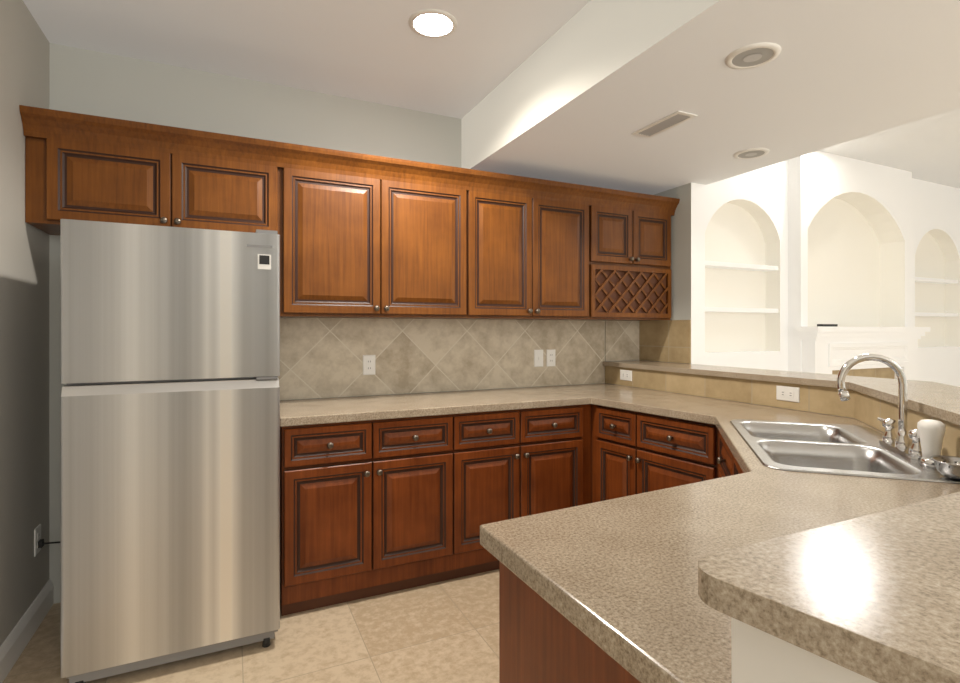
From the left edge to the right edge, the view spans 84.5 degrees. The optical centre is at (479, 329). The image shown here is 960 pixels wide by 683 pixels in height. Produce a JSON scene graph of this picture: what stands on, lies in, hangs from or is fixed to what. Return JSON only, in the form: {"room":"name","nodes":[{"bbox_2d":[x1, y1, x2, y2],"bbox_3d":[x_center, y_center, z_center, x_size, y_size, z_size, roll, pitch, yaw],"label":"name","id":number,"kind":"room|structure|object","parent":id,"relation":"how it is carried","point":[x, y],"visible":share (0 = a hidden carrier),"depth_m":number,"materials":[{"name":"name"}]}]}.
{"room":"kitchen","nodes":[
{"label":"kitchen","id":0,"kind":"room"},
{"bbox_2d":[0,0,48,645],"bbox_3d":[-0.639,-0.030,-0.710,0.200,2.660,7.000,0,0,-25],"label":"wall","id":1,"kind":"structure","parent":0,"point":[24,48],"depth_m":2.17,"materials":[{"name":"grey paint"}]},
{"bbox_2d":[0,579,53,682],"bbox_3d":[-0.562,1.240,-0.619,0.016,0.120,6.898,0,0,-25],"label":"baseboard","id":2,"kind":"structure","parent":1,"relation":"attached to","point":[22,633],"depth_m":2.16,"materials":[{"name":"white paint"}]},
{"bbox_2d":[34,524,40,556],"bbox_3d":[-1.958,0.930,2.339,0.008,0.118,0.075,0,0,-25],"label":"outlet","id":3,"kind":"object","parent":1,"relation":"attached to","point":[37,531],"visible":0.97,"depth_m":2.33,"materials":[{"name":"white plastic"}]},
{"bbox_2d":[38,539,59,547],"bbox_3d":[-1.885,1.018,2.442,0.045,0.168,0.264,0,0,30],"label":"cord","id":4,"kind":"object","parent":3,"relation":"attached to","point":[41,543],"visible":0.46,"depth_m":2.34,"materials":[{"name":"black plastic"}]},
{"bbox_2d":[3,569,498,682],"bbox_3d":[3.162,1.350,1.079,8.600,0.100,7.400,0,0,-25],"label":"floor","id":5,"kind":"structure","parent":0,"point":[447,631],"depth_m":2.16,"materials":[{"name":"tile"}]},
{"bbox_2d":[60,219,279,682],"bbox_3d":[-1.306,0.448,2.346,0.725,1.705,0.762,0,0,-25],"label":"fridge","id":6,"kind":"object","parent":5,"relation":"on","point":[170,336],"visible":1,"depth_m":1.99,"materials":[{"name":"grey metal"}]},
{"bbox_2d":[280,404,743,682],"bbox_3d":[0.474,0.866,2.153,2.282,0.868,2.762,0,0,-25],"label":"base cabinet","id":7,"kind":"object","parent":5,"relation":"on","point":[369,508],"visible":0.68,"depth_m":2.59,"materials":[{"name":"brown wood"}]},
{"bbox_2d":[280,383,959,682],"bbox_3d":[0.472,0.410,2.147,2.294,0.040,2.756,0,0,-25],"label":"countertop","id":8,"kind":"structure","parent":7,"relation":"on","point":[623,571],"depth_m":1.06,"materials":[{"name":"stone"}]},
{"bbox_2d":[730,419,959,483],"bbox_3d":[1.179,0.480,1.803,0.507,0.190,0.863,0,0,19],"label":"sink","id":9,"kind":"object","parent":8,"relation":"in","point":[839,449],"visible":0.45,"depth_m":1.79,"materials":[{"name":"metal"}]},
{"bbox_2d":[930,455,959,479],"bbox_3d":[1.240,0.361,1.368,0.116,0.046,0.116,0,0,-25],"label":"basket","id":10,"kind":"object","parent":9,"relation":"on","point":[948,466],"visible":1,"depth_m":1.37,"materials":[{"name":"metal"}]},
{"bbox_2d":[837,354,945,466],"bbox_3d":[1.326,0.230,1.651,0.264,0.308,0.296,0,0,-25],"label":"faucet","id":11,"kind":"object","parent":8,"relation":"on","point":[927,439],"visible":0.97,"depth_m":1.67,"materials":[{"name":"silver metal"}]},
{"bbox_2d":[797,324,929,380],"bbox_3d":[3.033,0.628,4.135,1.470,1.343,0.159,0,0,-25],"label":"fireplace mantel","id":12,"kind":"object","parent":5,"relation":"on","point":[826,348],"visible":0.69,"depth_m":4.05,"materials":[{"name":"white paint"}]},
{"bbox_2d":[49,43,630,603],"bbox_3d":[-0.271,-0.030,3.442,4.400,2.660,0.200,0,0,-25],"label":"wall","id":13,"kind":"structure","parent":0,"point":[82,81],"depth_m":2.77,"materials":[{"name":"grey paint"}]},
{"bbox_2d":[19,105,679,320],"bbox_3d":[-0.299,-0.491,3.097,3.653,0.842,0.399,0,0,-25],"label":"upper cabinet","id":14,"kind":"object","parent":13,"relation":"attached to","point":[362,235],"visible":0.97,"depth_m":2.81,"materials":[{"name":"brown wood"}]},
{"bbox_2d":[278,318,690,399],"bbox_3d":[0.137,0.160,3.248,2.624,0.458,0.498,0,0,-25],"label":"tile backsplash","id":15,"kind":"structure","parent":13,"relation":"attached to","point":[320,357],"depth_m":3.38,"materials":[{"name":"beige tile"}]},
{"bbox_2d":[363,355,374,374],"bbox_3d":[-0.658,0.208,3.136,0.075,0.118,0.008,0,0,-25],"label":"backsplash outlet","id":16,"kind":"object","parent":15,"relation":"attached to","point":[368,360],"visible":1,"depth_m":3.13,"materials":[{"name":"white plastic"}]},
{"bbox_2d":[534,350,542,366],"bbox_3d":[0.406,0.195,3.634,0.072,0.118,0.012,0,0,-25],"label":"switch","id":17,"kind":"object","parent":15,"relation":"attached to","point":[538,354],"visible":1,"depth_m":3.63,"materials":[{"name":"white plastic"}]},
{"bbox_2d":[546,349,554,366],"bbox_3d":[0.496,0.195,3.679,0.072,0.118,0.008,0,0,-25],"label":"backsplash outlet","id":18,"kind":"object","parent":15,"relation":"attached to","point":[550,354],"visible":1,"depth_m":3.67,"materials":[{"name":"white plastic"}]},
{"bbox_2d":[23,0,959,188],"bbox_3d":[3.162,-1.410,1.079,8.600,0.100,7.400,0,0,-25],"label":"ceiling","id":19,"kind":"structure","parent":0,"point":[364,50],"depth_m":2.52,"materials":[{"name":"white paint"}]},
{"bbox_2d":[408,9,457,37],"bbox_3d":[-0.208,-1.355,2.345,0.218,0.009,0.218,0,0,-25],"label":"ceiling light","id":20,"kind":"object","parent":19,"relation":"in","point":[430,23],"depth_m":2.33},
{"bbox_2d":[461,0,959,194],"bbox_3d":[2.103,-1.179,0.580,1.620,0.359,6.999,0,0,-25],"label":"ceiling soffit","id":21,"kind":"structure","parent":19,"relation":"attached to","point":[844,71],"depth_m":2.27,"materials":[{"name":"white paint"}]},
{"bbox_2d":[632,110,697,137],"bbox_3d":[0.891,-0.996,2.569,0.120,0.007,0.310,0,0,-25],"label":"ceiling vent grille","id":22,"kind":"object","parent":21,"relation":"in","point":[678,117],"depth_m":2.55,"materials":[{"name":"white metal"}]},
{"bbox_2d":[733,148,769,158],"bbox_3d":[1.534,-0.996,2.987,0.184,0.009,0.184,0,0,-25],"label":"recessed light","id":23,"kind":"object","parent":21,"relation":"in","point":[751,153],"visible":1,"depth_m":2.97,"materials":[{"name":"white"}]},
{"bbox_2d":[725,42,780,68],"bbox_3d":[0.994,-0.996,1.927,0.184,0.009,0.184,0,0,-25],"label":"recessed light","id":24,"kind":"object","parent":19,"relation":"in","point":[754,55],"visible":1,"depth_m":1.91,"materials":[{"name":"white"}]},
{"bbox_2d":[605,366,959,682],"bbox_3d":[1.152,0.781,2.076,1.165,1.038,3.624,0,0,11],"label":"wall","id":25,"kind":"structure","parent":0,"point":[758,656],"depth_m":1.99,"materials":[{"name":"white paint"}]},
{"bbox_2d":[620,370,631,380],"bbox_3d":[1.013,0.315,3.671,0.008,0.072,0.118,0,0,-25],"label":"outlet","id":26,"kind":"object","parent":25,"relation":"attached to","point":[626,375],"visible":1,"depth_m":3.66,"materials":[{"name":"white plastic"}]},
{"bbox_2d":[603,360,959,682],"bbox_3d":[1.239,0.245,2.045,1.398,0.030,3.870,0,0,12],"label":"raised bar","id":27,"kind":"object","parent":25,"relation":"on","point":[875,596],"visible":1,"depth_m":0.49,"materials":[{"name":"stone"}]},
{"bbox_2d":[776,385,799,402],"bbox_3d":[1.516,0.315,2.603,0.008,0.072,0.118,0,0,-25],"label":"outlet","id":28,"kind":"object","parent":25,"relation":"attached to","point":[784,393],"visible":1,"depth_m":2.60,"materials":[{"name":"white plastic"}]},
{"bbox_2d":[645,151,959,386],"bbox_3d":[3.417,-0.030,4.763,4.600,2.660,0.650,0,0,-25],"label":"wall","id":29,"kind":"structure","parent":0,"point":[758,256],"depth_m":4.06,"materials":[{"name":"white paint"}]}
]}

